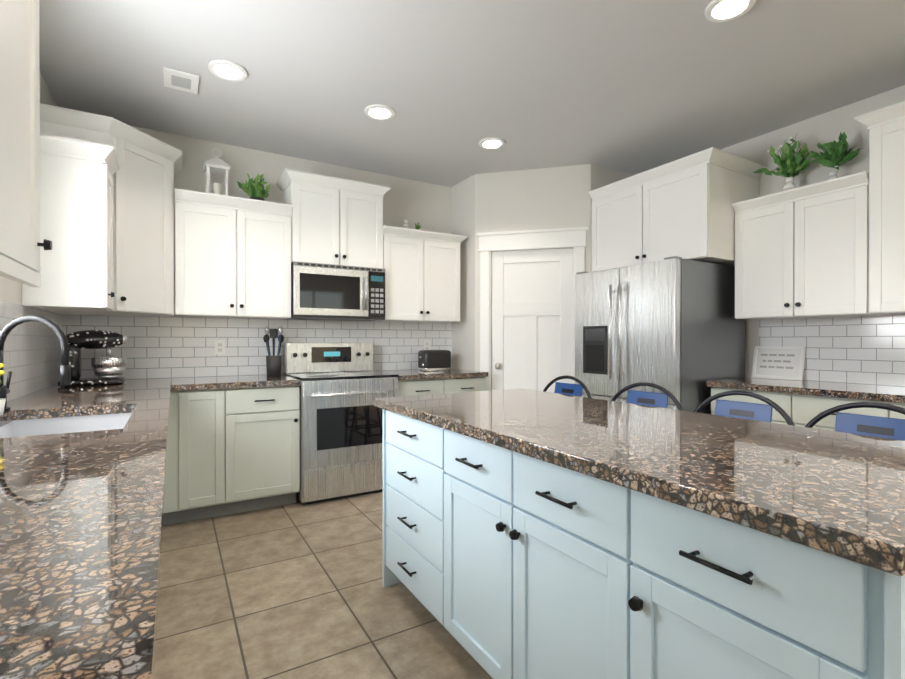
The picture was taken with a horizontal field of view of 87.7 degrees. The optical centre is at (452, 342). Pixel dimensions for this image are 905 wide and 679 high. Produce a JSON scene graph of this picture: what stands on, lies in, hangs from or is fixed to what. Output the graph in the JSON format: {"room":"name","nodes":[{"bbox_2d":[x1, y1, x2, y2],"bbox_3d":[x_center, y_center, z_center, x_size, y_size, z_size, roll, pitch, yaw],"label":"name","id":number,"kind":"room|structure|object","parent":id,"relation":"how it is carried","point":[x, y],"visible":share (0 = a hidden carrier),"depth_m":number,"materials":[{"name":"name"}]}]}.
{"room":"kitchen","nodes":[
{"label":"kitchen","id":0,"kind":"room"},
{"bbox_2d":[0,72,56,398],"bbox_3d":[-0.886,-0.179,0.060,0.150,2.740,7.500,0,0,-31],"label":"wall","id":1,"kind":"structure","parent":0,"point":[10,290],"depth_m":2.29,"materials":[{"name":"white paint"}]},
{"bbox_2d":[0,0,3,259],"bbox_3d":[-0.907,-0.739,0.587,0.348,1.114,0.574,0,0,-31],"label":"upper cabinet","id":2,"kind":"object","parent":1,"relation":"attached to","point":[1,1],"depth_m":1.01,"materials":[{"name":"white wood"}]},
{"bbox_2d":[0,0,47,279],"bbox_3d":[-1.125,-0.740,0.954,0.348,1.114,0.515,0,0,-31],"label":"upper cabinet","id":3,"kind":"object","parent":1,"relation":"attached to","point":[20,244],"depth_m":1.14,"materials":[{"name":"white wood"}]},
{"bbox_2d":[0,300,61,401],"bbox_3d":[-1.338,0.045,0.980,0.008,0.455,5.142,0,0,-31],"label":"backsplash","id":4,"kind":"structure","parent":1,"relation":"attached to","point":[32,356],"depth_m":2.47,"materials":[{"name":"tile"}]},
{"bbox_2d":[22,134,119,310],"bbox_3d":[-2.062,-0.618,2.570,0.382,0.860,0.348,0,0,-31],"label":"upper cabinet","id":5,"kind":"object","parent":1,"relation":"attached to","point":[76,218],"visible":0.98,"depth_m":2.48,"materials":[{"name":"white wood"}]},
{"bbox_2d":[126,126,450,379],"bbox_3d":[-0.707,-0.195,4.438,4.620,2.740,0.150,0,0,-31],"label":"wall","id":6,"kind":"structure","parent":0,"point":[427,206],"depth_m":3.92,"materials":[{"name":"white paint"}]},
{"bbox_2d":[40,103,181,316],"bbox_3d":[-2.167,-0.755,3.068,0.710,1.130,0.710,0,0,-31],"label":"upper cabinet","id":7,"kind":"object","parent":6,"relation":"attached to","point":[143,220],"visible":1,"depth_m":2.96,"materials":[{"name":"white wood"}]},
{"bbox_2d":[174,188,292,318],"bbox_3d":[-1.651,-0.622,3.565,0.776,0.860,0.382,0,0,-31],"label":"upper cabinet","id":8,"kind":"object","parent":6,"relation":"attached to","point":[232,256],"visible":1,"depth_m":3.41,"materials":[{"name":"white wood"}]},
{"bbox_2d":[203,148,230,195],"bbox_3d":[-1.761,-1.254,3.525,0.178,0.404,0.178,0,0,-31],"label":"lantern","id":9,"kind":"object","parent":8,"relation":"on","point":[216,165],"visible":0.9,"depth_m":3.50,"materials":[{"name":"white ceramic"}]},
{"bbox_2d":[237,173,270,200],"bbox_3d":[-1.543,-1.184,3.661,0.249,0.261,0.273,0,0,-31],"label":"potted plant","id":10,"kind":"object","parent":8,"relation":"on","point":[254,189],"visible":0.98,"depth_m":3.62,"materials":[{"name":"green plant"}]},
{"bbox_2d":[62,315,450,378],"bbox_3d":[-1.330,0.035,3.978,3.062,0.455,0.008,0,0,-31],"label":"backsplash","id":11,"kind":"structure","parent":6,"relation":"attached to","point":[167,347],"depth_m":3.71,"materials":[{"name":"tile"}]},
{"bbox_2d":[215,340,224,354],"bbox_3d":[-1.816,0.038,3.681,0.072,0.116,0.007,0,0,-31],"label":"electrical outlet","id":12,"kind":"object","parent":11,"relation":"attached to","point":[219,347],"visible":1,"depth_m":3.68,"materials":[{"name":"white plastic"}]},
{"bbox_2d":[424,340,429,349],"bbox_3d":[-0.250,0.035,4.608,0.072,0.116,0.007,0,0,-31],"label":"electrical outlet","id":13,"kind":"object","parent":11,"relation":"attached to","point":[426,344],"visible":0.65,"depth_m":4.61,"materials":[{"name":"white plastic"}]},
{"bbox_2d":[276,168,390,268],"bbox_3d":[-0.992,-0.973,3.955,0.860,0.700,0.382,0,0,-31],"label":"upper cabinet","id":14,"kind":"object","parent":6,"relation":"attached to","point":[336,221],"visible":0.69,"depth_m":3.80,"materials":[{"name":"white wood"}]},
{"bbox_2d":[288,261,384,320],"bbox_3d":[-0.974,-0.408,3.926,0.748,0.426,0.436,0,0,-31],"label":"microwave","id":15,"kind":"object","parent":14,"relation":"attached to","point":[319,291],"visible":0.96,"depth_m":3.76,"materials":[{"name":"silver plastic"}]},
{"bbox_2d":[374,225,467,322],"bbox_3d":[-0.312,-0.594,4.359,0.826,0.800,0.382,0,0,-31],"label":"upper cabinet","id":16,"kind":"object","parent":6,"relation":"attached to","point":[422,275],"visible":0.96,"depth_m":4.20,"materials":[{"name":"white wood"}]},
{"bbox_2d":[403,220,408,227],"bbox_3d":[-0.429,-1.060,4.338,0.070,0.130,0.070,0,0,-31],"label":"vase","id":17,"kind":"object","parent":16,"relation":"on","point":[405,225],"visible":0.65,"depth_m":4.32,"materials":[{"name":"white ceramic"}]},
{"bbox_2d":[414,222,420,229],"bbox_3d":[-0.330,-1.058,4.403,0.082,0.125,0.092,0,0,-31],"label":"potted plant","id":18,"kind":"object","parent":16,"relation":"on","point":[418,226],"visible":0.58,"depth_m":4.39,"materials":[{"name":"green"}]},
{"bbox_2d":[154,492,490,678],"bbox_3d":[1.140,1.217,1.178,4.770,0.060,7.650,0,0,-31],"label":"floor","id":19,"kind":"structure","parent":0,"point":[297,590],"depth_m":2.12,"materials":[{"name":"tile"}]},
{"bbox_2d":[163,385,299,525],"bbox_3d":[-1.620,0.742,3.421,0.874,0.873,0.655,0,0,-31],"label":"base cabinet","id":20,"kind":"object","parent":19,"relation":"on","point":[233,450],"visible":1,"depth_m":3.17,"materials":[{"name":"white wood"}]},
{"bbox_2d":[171,374,300,390],"bbox_3d":[-1.590,0.284,3.441,0.801,0.040,0.651,0,0,-31],"label":"countertop","id":21,"kind":"structure","parent":20,"relation":"on","point":[209,383],"depth_m":3.25,"materials":[{"name":"stone"}]},
{"bbox_2d":[263,326,283,375],"bbox_3d":[-1.412,0.065,3.725,0.160,0.394,0.116,0,0,-31],"label":"utensil crock","id":22,"kind":"object","parent":21,"relation":"on","point":[273,364],"visible":1,"depth_m":3.69,"materials":[{"name":"grey"}]},
{"bbox_2d":[284,343,398,504],"bbox_3d":[-0.898,0.590,3.800,0.748,1.175,0.717,0,0,-31],"label":"range","id":23,"kind":"object","parent":19,"relation":"on","point":[343,386],"visible":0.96,"depth_m":3.54,"materials":[{"name":"silver metal"}]},
{"bbox_2d":[383,409,438,621],"bbox_3d":[0.099,0.747,2.169,0.630,0.872,0.657,0,0,-31],"label":"base cabinet","id":24,"kind":"object","parent":19,"relation":"on","point":[410,446],"depth_m":2.00,"materials":[{"name":"blue"}]},
{"bbox_2d":[374,389,904,575],"bbox_3d":[0.500,0.290,1.685,0.910,0.040,1.920,0,0,-31],"label":"countertop","id":25,"kind":"structure","parent":24,"relation":"on","point":[839,494],"depth_m":1.12,"materials":[{"name":"stone"}]},
{"bbox_2d":[398,377,485,396],"bbox_3d":[-0.219,0.740,4.251,0.870,0.873,0.655,0,0,-31],"label":"base cabinet","id":26,"kind":"object","parent":19,"relation":"on","point":[433,386],"visible":0.17,"depth_m":3.98,"materials":[{"name":"white wood"}]},
{"bbox_2d":[379,368,487,380],"bbox_3d":[-0.221,0.281,4.252,0.870,0.040,0.651,0,0,-31],"label":"countertop","id":27,"kind":"structure","parent":26,"relation":"on","point":[423,375],"depth_m":4.04,"materials":[{"name":"stone"}]},
{"bbox_2d":[418,350,450,370],"bbox_3d":[-0.172,0.164,4.407,0.292,0.190,0.170,0,0,-31],"label":"toaster","id":28,"kind":"object","parent":27,"relation":"on","point":[434,360],"visible":0.98,"depth_m":4.33,"materials":[{"name":"black plastic"}]},
{"bbox_2d":[439,427,598,678],"bbox_3d":[0.457,0.749,1.545,0.610,0.872,0.899,0,0,-31],"label":"base cabinet","id":29,"kind":"object","parent":19,"relation":"on","point":[500,562],"depth_m":1.39,"materials":[{"name":"blue"}]},
{"bbox_2d":[543,375,591,397],"bbox_3d":[0.513,0.691,2.775,0.475,0.980,0.514,0,0,-31],"label":"stool","id":30,"kind":"object","parent":19,"relation":"on","point":[569,389],"visible":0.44,"depth_m":2.88,"materials":[{"name":"blue fabric"}]},
{"bbox_2d":[611,382,683,410],"bbox_3d":[0.803,0.693,2.284,0.495,0.980,0.534,0,0,-31],"label":"stool","id":31,"kind":"object","parent":19,"relation":"on","point":[648,398],"visible":0.23,"depth_m":2.39,"materials":[{"name":"blue"}]},
{"bbox_2d":[575,256,744,413],"bbox_3d":[1.606,0.297,3.765,0.927,1.762,0.920,0,0,-31],"label":"refrigerator","id":32,"kind":"object","parent":19,"relation":"on","point":[674,326],"visible":0.6,"depth_m":3.41,"materials":[{"name":"silver metal"}]},
{"bbox_2d":[711,387,774,422],"bbox_3d":[2.189,0.743,3.188,0.595,0.872,0.559,0,0,-31],"label":"base cabinet","id":33,"kind":"object","parent":19,"relation":"on","point":[714,390],"depth_m":3.09,"materials":[{"name":"white"}]},
{"bbox_2d":[693,390,794,425],"bbox_3d":[1.038,0.694,1.889,0.476,0.980,0.515,0,0,-31],"label":"stool","id":34,"kind":"object","parent":19,"relation":"on","point":[749,411],"visible":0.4,"depth_m":1.99,"materials":[{"name":"blue"}]},
{"bbox_2d":[599,479,904,678],"bbox_3d":[0.766,0.751,1.043,0.630,0.872,0.517,0,0,-31],"label":"base cabinet","id":35,"kind":"object","parent":19,"relation":"on","point":[685,593],"depth_m":0.87,"materials":[{"name":"blue"}]},
{"bbox_2d":[775,392,904,430],"bbox_3d":[2.530,0.745,2.611,0.595,0.872,1.018,0,0,-31],"label":"base cabinet","id":36,"kind":"object","parent":19,"relation":"on","point":[801,410],"depth_m":2.73,"materials":[{"name":"white"}]},
{"bbox_2d":[707,378,904,402],"bbox_3d":[2.785,0.288,2.156,0.621,0.040,2.960,0,0,-31],"label":"countertop","id":37,"kind":"structure","parent":36,"relation":"on","point":[886,393],"depth_m":2.85,"materials":[{"name":"stone"}]},
{"bbox_2d":[751,346,805,380],"bbox_3d":[2.359,0.147,3.420,0.067,0.238,0.330,0,0,-31],"label":"sign","id":38,"kind":"object","parent":37,"relation":"on","point":[781,363],"visible":1,"depth_m":3.41,"materials":[{"name":"white wood"}]},
{"bbox_2d":[805,402,904,440],"bbox_3d":[1.263,0.696,1.511,0.475,0.980,0.515,0,0,-31],"label":"stool","id":39,"kind":"object","parent":19,"relation":"on","point":[881,427],"visible":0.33,"depth_m":1.64,"materials":[{"name":"blue"}]},
{"bbox_3d":[-1.079,0.750,1.135,0.590,0.873,5.140,0,0,-31],"label":"base cabinet","id":40,"kind":"object","parent":19,"relation":"on","visible":0},
{"bbox_2d":[0,378,170,678],"bbox_3d":[-1.062,0.402,1.144,0.631,0.261,5.141,0,0,-31],"label":"countertop","id":41,"kind":"structure","parent":40,"relation":"on","point":[82,479],"depth_m":0.69,"materials":[{"name":"stone"}]},
{"bbox_2d":[0,363,5,415],"bbox_3d":[-1.694,0.159,1.731,0.089,0.220,0.109,0,0,-31],"label":"potted plant","id":42,"kind":"object","parent":41,"relation":"on","point":[2,400],"visible":1,"depth_m":1.74,"materials":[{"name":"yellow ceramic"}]},
{"bbox_2d":[0,315,70,411],"bbox_3d":[-1.674,0.080,1.877,0.268,0.376,0.214,0,0,-31],"label":"faucet","id":43,"kind":"object","parent":41,"relation":"on","point":[65,373],"visible":0.96,"depth_m":1.85,"materials":[{"name":"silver metal"}]},
{"bbox_2d":[57,330,126,386],"bbox_3d":[-2.260,0.092,2.976,0.338,0.345,0.201,0,0,-31],"label":"stand mixer","id":44,"kind":"object","parent":41,"relation":"on","point":[108,370],"visible":0.83,"depth_m":2.94,"materials":[{"name":"black metal"}]},
{"bbox_2d":[451,174,474,370],"bbox_3d":[0.140,-0.195,4.597,0.100,2.740,0.440,0,0,-31],"label":"wall","id":45,"kind":"structure","parent":0,"point":[463,224],"depth_m":4.52,"materials":[{"name":"white paint"}]},
{"bbox_2d":[39,0,904,186],"bbox_3d":[1.140,-1.593,1.168,4.770,0.080,7.650,0,0,-31],"label":"ceiling","id":46,"kind":"structure","parent":0,"point":[632,87],"depth_m":2.73,"materials":[{"name":"white paint"}]},
{"bbox_2d":[163,67,198,93],"bbox_3d":[-1.611,-1.551,2.799,0.180,0.013,0.220,0,0,-31],"label":"ceiling vent","id":47,"kind":"object","parent":46,"relation":"in","point":[180,80],"visible":0.98,"depth_m":2.78,"materials":[{"name":"white"}]},
{"bbox_2d":[208,59,247,81],"bbox_3d":[-1.280,-1.551,2.693,0.210,0.013,0.210,0,0,-31],"label":"recessed light","id":48,"kind":"object","parent":46,"relation":"in","point":[228,70],"visible":0.98,"depth_m":2.67,"materials":[{"name":"white plastic"}]},
{"bbox_2d":[364,104,395,119],"bbox_3d":[-0.490,-1.553,3.184,0.210,0.013,0.210,0,0,-31],"label":"recessed light","id":49,"kind":"object","parent":46,"relation":"in","point":[379,112],"visible":1,"depth_m":3.17,"materials":[{"name":"white plastic"}]},
{"bbox_2d":[479,137,504,148],"bbox_3d":[0.308,-1.554,3.680,0.210,0.013,0.210,0,0,-31],"label":"recessed light","id":50,"kind":"object","parent":46,"relation":"in","point":[491,143],"visible":1,"depth_m":3.66,"materials":[{"name":"white plastic"}]},
{"bbox_2d":[704,0,755,22],"bbox_3d":[1.281,-1.549,2.176,0.210,0.013,0.210,0,0,-31],"label":"recessed light","id":51,"kind":"object","parent":46,"relation":"in","point":[717,11],"visible":0.98,"depth_m":2.18,"materials":[{"name":"white plastic"}]},
{"bbox_2d":[475,164,590,370],"bbox_3d":[0.722,-0.194,4.303,1.032,2.740,0.100,0,0,14],"label":"wall","id":52,"kind":"structure","parent":0,"point":[542,198],"depth_m":4.25,"materials":[{"name":"white paint"}]},
{"bbox_2d":[477,227,587,390],"bbox_3d":[0.717,0.083,4.287,0.990,2.185,0.135,0,0,14],"label":"door frame","id":53,"kind":"structure","parent":52,"relation":"attached to","point":[574,238],"depth_m":4.28,"materials":[{"name":"white wood"}]},
{"bbox_2d":[492,248,572,392],"bbox_3d":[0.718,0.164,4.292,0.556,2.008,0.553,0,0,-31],"label":"pantry door","id":54,"kind":"structure","parent":52,"relation":"in","point":[532,319],"depth_m":4.29,"materials":[{"name":"white wood"}]},
{"bbox_2d":[591,164,632,261],"bbox_3d":[1.472,-0.194,4.340,0.670,2.740,0.100,0,0,-31],"label":"wall","id":55,"kind":"structure","parent":0,"point":[601,176],"depth_m":4.19,"materials":[{"name":"white paint"}]},
{"bbox_2d":[721,85,904,377],"bbox_3d":[3.127,-0.187,2.351,0.150,2.740,7.350,0,0,-31],"label":"wall","id":56,"kind":"structure","parent":0,"point":[822,129],"depth_m":3.26,"materials":[{"name":"white paint"}]},
{"bbox_2d":[588,147,766,271],"bbox_3d":[1.764,-0.952,3.809,0.702,0.720,1.098,0,0,-31],"label":"upper cabinet","id":57,"kind":"object","parent":56,"relation":"attached to","point":[683,208],"visible":0.75,"depth_m":3.46,"materials":[{"name":"white wood"}]},
{"bbox_2d":[732,171,881,319],"bbox_3d":[2.349,-0.580,3.138,0.382,0.820,0.756,0,0,-31],"label":"upper cabinet","id":58,"kind":"object","parent":56,"relation":"attached to","point":[802,252],"visible":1,"depth_m":3.01,"materials":[{"name":"white wood"}]},
{"bbox_2d":[782,177,796,190],"bbox_3d":[2.321,-1.062,3.248,0.090,0.140,0.090,0,0,-31],"label":"vase","id":59,"kind":"object","parent":58,"relation":"on","point":[789,184],"visible":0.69,"depth_m":3.22,"materials":[{"name":"white ceramic"}]},
{"bbox_2d":[753,133,814,176],"bbox_3d":[2.321,-1.279,3.264,0.343,0.293,0.382,0,0,-31],"label":"plant","id":60,"kind":"object","parent":59,"relation":"in","point":[788,162],"visible":0.9,"depth_m":3.22,"materials":[{"name":"green plant"}]},
{"bbox_2d":[827,171,837,179],"bbox_3d":[2.461,-1.046,3.051,0.080,0.110,0.080,0,0,-31],"label":"vase","id":61,"kind":"object","parent":58,"relation":"on","point":[832,175],"visible":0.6,"depth_m":3.03,"materials":[{"name":"white ceramic"}]},
{"bbox_2d":[808,132,862,169],"bbox_3d":[2.468,-1.228,3.025,0.268,0.236,0.282,0,0,-31],"label":"plant","id":62,"kind":"object","parent":61,"relation":"in","point":[836,155],"visible":1,"depth_m":3.00,"materials":[{"name":"green plant"}]},
{"bbox_2d":[759,315,904,386],"bbox_3d":[3.064,0.050,2.303,0.008,0.435,2.930,0,0,-31],"label":"backsplash","id":63,"kind":"structure","parent":56,"relation":"attached to","point":[863,350],"depth_m":3.09,"materials":[{"name":"tile"}]},
{"bbox_2d":[854,101,904,314],"bbox_3d":[2.736,-0.743,2.483,0.382,1.150,0.868,0,0,-31],"label":"upper cabinet","id":64,"kind":"object","parent":56,"relation":"attached to","point":[885,126],"visible":1,"depth_m":2.66,"materials":[{"name":"white wood"}]}
]}

